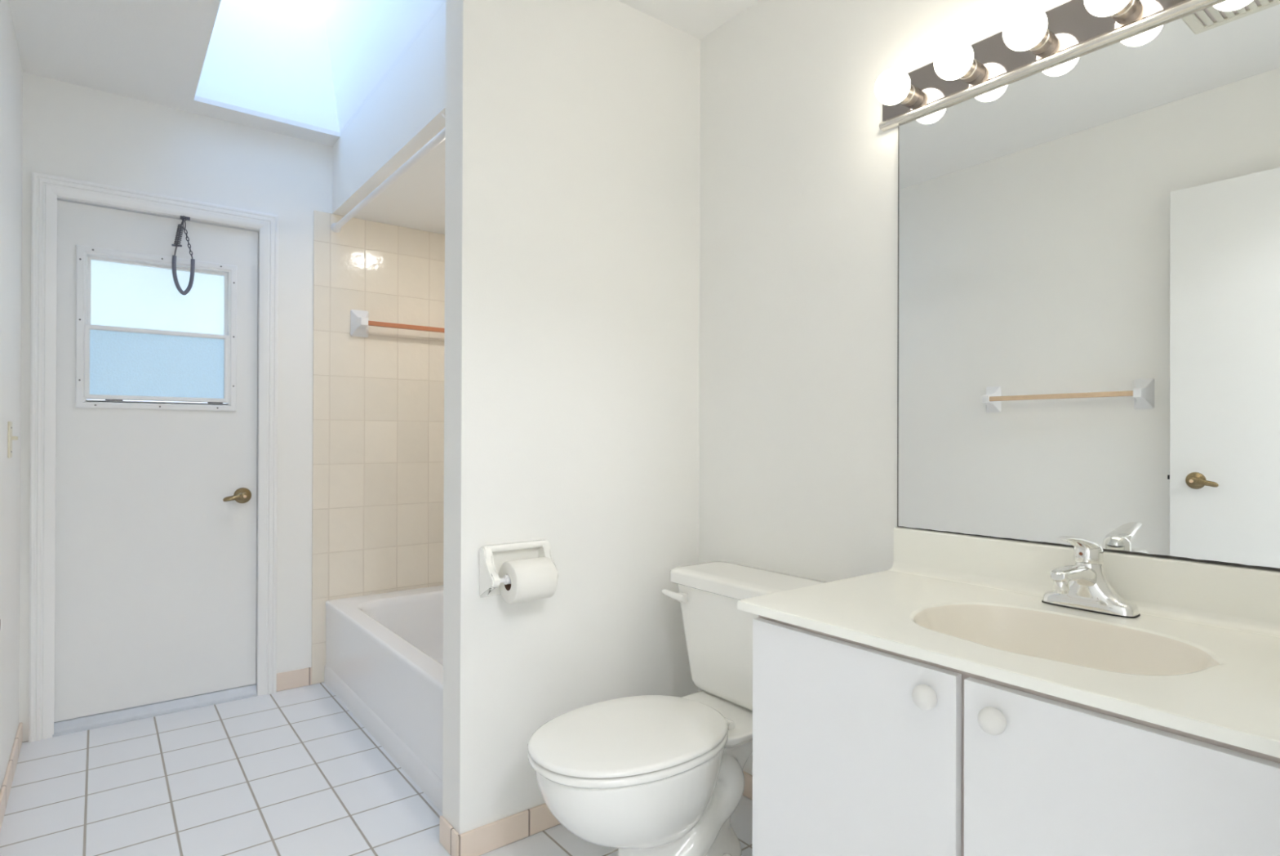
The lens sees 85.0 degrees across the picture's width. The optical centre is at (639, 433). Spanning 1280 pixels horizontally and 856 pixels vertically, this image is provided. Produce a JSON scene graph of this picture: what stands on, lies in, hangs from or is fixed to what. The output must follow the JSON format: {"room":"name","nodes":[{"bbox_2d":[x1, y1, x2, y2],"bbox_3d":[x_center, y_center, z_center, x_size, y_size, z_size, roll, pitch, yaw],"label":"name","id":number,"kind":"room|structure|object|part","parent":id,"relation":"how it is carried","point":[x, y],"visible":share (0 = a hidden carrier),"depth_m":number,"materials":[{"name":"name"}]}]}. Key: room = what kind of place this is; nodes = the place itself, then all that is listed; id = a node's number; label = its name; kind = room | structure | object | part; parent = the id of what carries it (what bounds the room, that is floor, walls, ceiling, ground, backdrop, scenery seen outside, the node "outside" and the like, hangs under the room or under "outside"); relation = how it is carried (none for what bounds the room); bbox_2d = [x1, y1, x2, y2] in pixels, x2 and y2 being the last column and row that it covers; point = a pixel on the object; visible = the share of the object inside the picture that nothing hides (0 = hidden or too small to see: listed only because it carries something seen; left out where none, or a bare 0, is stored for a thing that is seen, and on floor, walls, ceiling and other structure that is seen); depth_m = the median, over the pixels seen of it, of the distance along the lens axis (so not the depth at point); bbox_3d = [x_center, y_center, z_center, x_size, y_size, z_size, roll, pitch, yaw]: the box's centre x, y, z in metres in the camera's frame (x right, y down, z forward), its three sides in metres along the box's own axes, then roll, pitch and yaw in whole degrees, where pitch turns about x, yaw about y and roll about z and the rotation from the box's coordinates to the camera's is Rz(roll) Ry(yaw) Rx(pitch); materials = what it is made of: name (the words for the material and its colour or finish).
{"room":"bathroom","nodes":[
{"label":"bathroom","id":0,"kind":"room"},
{"bbox_2d":[0,0,22,791],"bbox_3d":[-1.327,-0.186,1.251,0.120,2.620,3.434,0,0,-38],"label":"wall","id":1,"kind":"structure","parent":0,"point":[11,67],"depth_m":2.22,"materials":[{"name":"paint"}]},
{"bbox_2d":[0,721,22,830],"bbox_3d":[-1.508,1.088,1.581,0.010,0.074,2.449,0,0,-38],"label":"baseboard","id":2,"kind":"structure","parent":1,"relation":"attached to","point":[9,775],"depth_m":2.21,"materials":[{"name":"tile"}]},
{"bbox_2d":[7,421,17,457],"bbox_3d":[-1.984,0.019,2.213,0.022,0.114,0.070,0,0,-38],"label":"light switch","id":3,"kind":"object","parent":1,"relation":"attached to","point":[10,437],"visible":1,"depth_m":2.18,"materials":[{"name":"beige plastic"}]},
{"bbox_3d":[-1.991,0.019,2.208,0.006,0.114,0.070,0,0,-38],"label":"plate","id":4,"kind":"part","parent":3,"relation":"part of","materials":[{"name":"beige plastic"}]},
{"bbox_2d":[18,71,444,741],"bbox_3d":[-1.567,-0.181,3.156,1.834,2.620,0.128,0,0,-38],"label":"wall","id":5,"kind":"structure","parent":0,"point":[378,398],"depth_m":3.16,"materials":[{"name":"paint"}]},
{"bbox_2d":[28,171,278,742],"bbox_3d":[-1.946,0.086,2.854,0.815,2.082,0.142,0,0,-38],"label":"door frame","id":6,"kind":"structure","parent":5,"relation":"attached to","point":[46,188],"depth_m":2.60,"materials":[{"name":"paint"}]},
{"bbox_2d":[53,200,257,721],"bbox_3d":[-1.925,0.103,2.822,0.676,1.960,0.110,0,0,-38],"label":"door","id":7,"kind":"structure","parent":5,"relation":"in","point":[155,547],"depth_m":2.81,"materials":[{"name":"paint"}]},
{"bbox_3d":[-1.940,-0.275,2.825,0.482,0.286,0.021,0,0,-38],"label":"sash","id":8,"kind":"part","parent":7,"relation":"part of","materials":[{"name":"glass"}]},
{"bbox_3d":[-1.942,-0.275,2.827,0.458,0.260,0.004,0,0,-38],"label":"pane","id":9,"kind":"part","parent":7,"relation":"part of","materials":[{"name":"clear glass"}]},
{"bbox_3d":[-1.954,-0.541,2.849,0.457,0.275,0.006,0,0,-38],"label":"pane","id":10,"kind":"part","parent":7,"relation":"part of","materials":[{"name":"white"}]},
{"bbox_3d":[-1.950,-0.544,2.844,0.469,0.281,0.016,0,0,-38],"label":"sash","id":11,"kind":"part","parent":7,"relation":"part of","materials":[{"name":"glass"}]},
{"bbox_2d":[171,215,195,294],"bbox_3d":[-1.852,-0.723,2.835,0.079,0.324,0.038,0,0,-38],"label":"loop","id":12,"kind":"object","parent":7,"relation":"hanging from","point":[183,218],"visible":1,"depth_m":2.82,"materials":[{"name":"metal"}]},
{"bbox_3d":[-1.859,-0.791,2.820,0.034,0.153,0.005,0,0,-38],"label":"spring rod","id":13,"kind":"part","parent":12,"relation":"part of","materials":[{"name":"metal"}]},
{"bbox_3d":[-1.854,-0.878,2.849,0.034,0.013,0.004,0,0,-38],"label":"hook plate","id":14,"kind":"part","parent":12,"relation":"part of","materials":[{"name":"metal"}]},
{"bbox_3d":[-1.700,0.267,2.944,0.096,0.035,0.015,0,0,-38],"label":"lever","id":15,"kind":"part","parent":7,"relation":"part of","materials":[{"name":"gold metal"}]},
{"bbox_3d":[-1.689,0.265,2.979,0.068,0.068,0.062,0,0,-38],"label":"handle","id":16,"kind":"part","parent":7,"relation":"part of","materials":[{"name":"gold metal"}]},
{"bbox_2d":[275,666,311,691],"bbox_3d":[-1.536,1.090,3.103,0.145,0.079,0.010,0,0,-38],"label":"baseboard","id":17,"kind":"structure","parent":5,"relation":"attached to","point":[286,680],"depth_m":3.10,"materials":[{"name":"tile"}]},
{"bbox_2d":[350,309,444,337],"bbox_3d":[-1.092,-0.514,3.391,0.577,0.124,0.083,0,0,-38],"label":"towel bar","id":18,"kind":"object","parent":5,"relation":"attached to","point":[360,322],"visible":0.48,"depth_m":3.26,"materials":[{"name":"brown wood"}]},
{"bbox_2d":[195,0,339,132],"bbox_3d":[-1.668,-1.665,3.050,0.600,0.652,0.320,0,0,-38],"label":"wall","id":19,"kind":"structure","parent":0,"point":[272,57],"depth_m":3.05,"materials":[{"name":"paint"}]},
{"bbox_2d":[0,681,752,855],"bbox_3d":[-0.462,1.176,0.938,3.030,0.100,5.049,0,0,-38],"label":"floor","id":20,"kind":"structure","parent":0,"point":[292,771],"depth_m":2.19,"materials":[{"name":"tile"}]},
{"bbox_2d":[52,683,257,736],"bbox_3d":[-1.949,1.105,2.845,0.676,0.044,0.114,0,0,-38],"label":"threshold","id":21,"kind":"object","parent":20,"relation":"on","point":[135,713],"visible":0.69,"depth_m":2.79,"materials":[{"name":"metal"}]},
{"bbox_2d":[324,584,443,812],"bbox_3d":[-0.661,0.945,2.818,0.785,0.373,1.512,0,0,-38],"label":"bathtub","id":22,"kind":"object","parent":20,"relation":"on","point":[384,651],"visible":0.27,"depth_m":2.63,"materials":[{"name":"ceramic"}]},
{"bbox_2d":[325,584,443,693],"bbox_3d":[-0.660,0.916,2.819,0.781,0.315,1.512,0,0,-38],"label":"basin","id":23,"kind":"object","parent":22,"relation":"in","point":[388,642],"depth_m":2.92,"materials":[{"name":"ceramic"}]},
{"bbox_2d":[527,560,826,855],"bbox_3d":[0.093,0.768,1.823,0.822,0.724,0.529,0,0,-38],"label":"toilet","id":24,"kind":"object","parent":20,"relation":"on","point":[646,775],"visible":0.92,"depth_m":1.73,"materials":[{"name":"ceramic"}]},
{"bbox_3d":[-0.024,0.735,1.729,0.523,0.017,0.393,0,0,-38],"label":"lid","id":25,"kind":"part","parent":24,"relation":"part of","materials":[{"name":"plastic"}]},
{"bbox_3d":[-0.023,0.757,1.730,0.523,0.021,0.391,0,0,-38],"label":"seat","id":26,"kind":"part","parent":24,"relation":"part of","materials":[{"name":"plastic"}]},
{"bbox_3d":[0.095,0.946,1.822,0.794,0.369,0.370,0,0,-38],"label":"bowl","id":27,"kind":"part","parent":24,"relation":"part of","materials":[{"name":"ceramic"}]},
{"bbox_3d":[0.098,0.485,2.100,0.016,0.024,0.097,0,0,-38],"label":"lever","id":28,"kind":"part","parent":24,"relation":"part of","materials":[{"name":"ceramic"}]},
{"bbox_3d":[0.128,0.487,2.080,0.018,0.029,0.032,0,0,-38],"label":"flush handle","id":29,"kind":"part","parent":24,"relation":"part of","materials":[{"name":"ceramic"}]},
{"bbox_3d":[0.331,0.606,2.004,0.217,0.312,0.472,0,0,-38],"label":"tank","id":30,"kind":"part","parent":24,"relation":"part of","materials":[{"name":"ceramic"}]},
{"bbox_3d":[0.328,0.429,2.002,0.233,0.044,0.524,0,0,-38],"label":"tank lid","id":31,"kind":"part","parent":24,"relation":"part of","materials":[{"name":"ceramic"}]},
{"bbox_2d":[751,614,1279,855],"bbox_3d":[0.697,0.745,1.235,0.594,0.772,0.863,0,0,-38],"label":"vanity cabinet","id":32,"kind":"object","parent":20,"relation":"on","point":[859,748],"visible":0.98,"depth_m":1.08,"materials":[{"name":"white laminate"}]},
{"bbox_3d":[0.363,0.702,1.249,0.018,0.656,0.424,0,0,-38],"label":"door","id":33,"kind":"part","parent":32,"relation":"part of","materials":[{"name":"white laminate"}]},
{"bbox_3d":[0.448,0.415,1.101,0.032,0.039,0.039,0,0,-38],"label":"knob","id":34,"kind":"part","parent":32,"relation":"part of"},
{"bbox_3d":[0.512,0.418,1.018,0.032,0.039,0.039,0,0,-38],"label":"knob","id":35,"kind":"part","parent":32,"relation":"part of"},
{"bbox_2d":[737,526,1279,757],"bbox_3d":[0.705,0.352,1.243,0.576,0.232,0.911,0,0,-38],"label":"countertop","id":36,"kind":"structure","parent":32,"relation":"on","point":[1201,656],"depth_m":1.26,"materials":[{"name":"stone"}]},
{"bbox_2d":[913,604,1219,675],"bbox_3d":[0.700,0.406,1.197,0.320,0.124,0.450,0,0,-38],"label":"basin","id":37,"kind":"object","parent":36,"relation":"in","point":[1101,646],"depth_m":1.29,"materials":[{"name":"ceramic"}]},
{"bbox_2d":[1041,535,1140,617],"bbox_3d":[0.835,0.266,1.334,0.184,0.150,0.163,0,0,-38],"label":"faucet","id":38,"kind":"object","parent":36,"relation":"on","point":[1085,585],"visible":1,"depth_m":1.33,"materials":[{"name":"silver metal"}]},
{"bbox_3d":[0.821,0.275,1.323,0.149,0.052,0.040,0,0,-38],"label":"spout","id":39,"kind":"part","parent":38,"relation":"part of","materials":[{"name":"silver metal"}]},
{"bbox_3d":[0.836,0.212,1.334,0.133,0.042,0.045,0,0,-38],"label":"lever","id":40,"kind":"part","parent":38,"relation":"part of","materials":[{"name":"silver metal"}]},
{"bbox_3d":[0.875,0.230,1.365,0.050,0.040,0.050,0,0,-38],"label":"handle","id":41,"kind":"part","parent":38,"relation":"part of","materials":[{"name":"silver metal"}]},
{"bbox_3d":[0.630,0.702,0.905,0.018,0.656,0.422,0,0,-38],"label":"door","id":42,"kind":"part","parent":32,"relation":"part of","materials":[{"name":"white laminate"}]},
{"bbox_2d":[324,0,441,132],"bbox_3d":[-1.015,-1.664,2.738,0.050,0.652,1.612,0,0,-38],"label":"wall","id":43,"kind":"structure","parent":0,"point":[366,37],"depth_m":2.82,"materials":[{"name":"paint"}]},
{"bbox_2d":[8,0,758,146],"bbox_3d":[-0.516,-1.351,1.807,2.074,0.072,3.549,0,0,-38],"label":"ceiling","id":44,"kind":"structure","parent":0,"point":[154,51],"depth_m":2.37,"materials":[{"name":"paint"}]},
{"bbox_2d":[332,1,445,234],"bbox_3d":[-0.639,-1.171,2.836,0.768,0.331,1.532,0,0,-38],"label":"wall","id":45,"kind":"structure","parent":0,"point":[403,114],"depth_m":2.67,"materials":[{"name":"paint"}]},
{"bbox_2d":[442,0,700,855],"bbox_3d":[-0.172,-0.179,2.148,0.861,2.620,0.127,0,0,-38],"label":"wall","id":46,"kind":"structure","parent":0,"point":[571,342],"depth_m":2.04,"materials":[{"name":"paint"}]},
{"bbox_2d":[439,814,458,855],"bbox_3d":[-0.516,1.092,1.888,0.010,0.074,0.117,0,0,-38],"label":"baseboard","id":47,"kind":"structure","parent":46,"relation":"attached to","point":[447,833],"depth_m":1.88,"materials":[{"name":"tile"}]},
{"bbox_2d":[479,539,559,596],"bbox_3d":[-0.328,0.370,1.903,0.200,0.140,0.090,0,0,-38],"label":"toilet paper holder","id":48,"kind":"object","parent":46,"relation":"attached to","point":[491,557],"visible":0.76,"depth_m":1.90,"materials":[{"name":"ceramic"}]},
{"bbox_3d":[-0.397,0.370,1.847,0.022,0.139,0.086,0,0,-38],"label":"arm","id":49,"kind":"part","parent":48,"relation":"part of","materials":[{"name":"ceramic"}]},
{"bbox_3d":[-0.353,0.373,1.935,0.191,0.134,0.009,0,0,-38],"label":"plate","id":50,"kind":"part","parent":48,"relation":"part of","materials":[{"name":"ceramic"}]},
{"bbox_2d":[498,556,557,603],"bbox_3d":[-0.302,0.394,1.885,0.123,0.111,0.111,0,0,-38],"label":"toilet paper roll","id":51,"kind":"object","parent":48,"relation":"hanging from","point":[534,578],"visible":0.98,"depth_m":1.85,"materials":[{"name":"paper"}]},
{"bbox_3d":[-0.256,0.370,1.956,0.022,0.139,0.086,0,0,-38],"label":"arm","id":52,"kind":"part","parent":48,"relation":"part of","materials":[{"name":"ceramic"}]},
{"bbox_2d":[697,0,1279,774],"bbox_3d":[0.252,-0.177,2.402,0.120,2.620,3.549,0,0,-38],"label":"wall","id":53,"kind":"structure","parent":0,"point":[797,419],"depth_m":2.01,"materials":[{"name":"paint"}]},
{"bbox_2d":[742,770,752,799],"bbox_3d":[0.430,1.096,2.057,0.010,0.074,0.755,0,0,-38],"label":"baseboard","id":54,"kind":"structure","parent":53,"relation":"attached to","point":[748,791],"depth_m":2.17,"materials":[{"name":"tile"}]},
{"bbox_2d":[874,0,1225,131],"bbox_3d":[0.867,-0.844,1.408,0.130,0.120,0.930,0,0,-38],"label":"vanity light","id":55,"kind":"object","parent":53,"relation":"attached to","point":[1032,40],"visible":1,"depth_m":1.50,"materials":[{"name":"silver metal"}]},
{"bbox_2d":[874,67,919,106],"bbox_3d":[0.628,-0.842,1.709,0.121,0.082,0.082,0,0,-38],"label":"bulb","id":56,"kind":"object","parent":55,"relation":"attached to","point":[894,87],"depth_m":1.68,"materials":[{"name":"white glass"}]},
{"bbox_2d":[933,39,981,82],"bbox_3d":[0.722,-0.842,1.588,0.121,0.082,0.082,0,0,-38],"label":"bulb","id":57,"kind":"object","parent":55,"relation":"attached to","point":[956,61],"depth_m":1.56,"materials":[{"name":"white glass"}]},
{"bbox_2d":[1002,5,1053,53],"bbox_3d":[0.816,-0.842,1.466,0.121,0.082,0.082,0,0,-38],"label":"bulb","id":58,"kind":"object","parent":55,"relation":"attached to","point":[1028,30],"depth_m":1.44,"materials":[{"name":"white glass"}]},
{"bbox_2d":[1084,0,1138,21],"bbox_3d":[0.910,-0.842,1.345,0.121,0.082,0.082,0,0,-38],"label":"bulb","id":59,"kind":"object","parent":55,"relation":"attached to","point":[1101,10],"depth_m":1.35,"materials":[{"name":"white glass"}]},
{"bbox_2d":[888,526,1279,637],"bbox_3d":[0.917,0.290,1.406,0.042,0.104,0.910,0,0,-38],"label":"backsplash","id":60,"kind":"structure","parent":53,"relation":"attached to","point":[1246,599],"depth_m":1.36,"materials":[{"name":"stone"}]},
{"bbox_2d":[897,0,1279,570],"bbox_3d":[0.924,-0.272,1.432,0.006,1.016,0.872,0,0,-38],"label":"wall mirror","id":61,"kind":"object","parent":53,"relation":"attached to","point":[1089,244],"visible":0.91,"depth_m":1.40,"materials":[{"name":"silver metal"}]},
{"bbox_3d":[-0.194,0.062,2.217,0.809,2.137,0.008,0,0,-38],"label":"wall","id":62,"kind":"structure","parent":0,"visible":0},
{"bbox_2d":[330,126,445,232],"bbox_3d":[-0.932,-0.944,2.609,0.044,0.044,1.516,0,0,-38],"label":"shower curtain rod","id":63,"kind":"object","parent":62,"relation":"attached to","point":[440,136],"visible":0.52,"depth_m":2.56,"materials":[{"name":"white plastic"}]},
{"bbox_3d":[-1.474,-1.667,2.351,0.050,0.652,1.562,0,0,-38],"label":"wall","id":64,"kind":"structure","parent":0,"visible":0},
{"bbox_2d":[284,0,333,14],"bbox_3d":[-1.236,-2.007,2.536,0.650,0.030,1.662,0,0,-38],"label":"skylight","id":65,"kind":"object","parent":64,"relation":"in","point":[322,6],"depth_m":3.24,"materials":[{"name":"white glass"}]}
]}

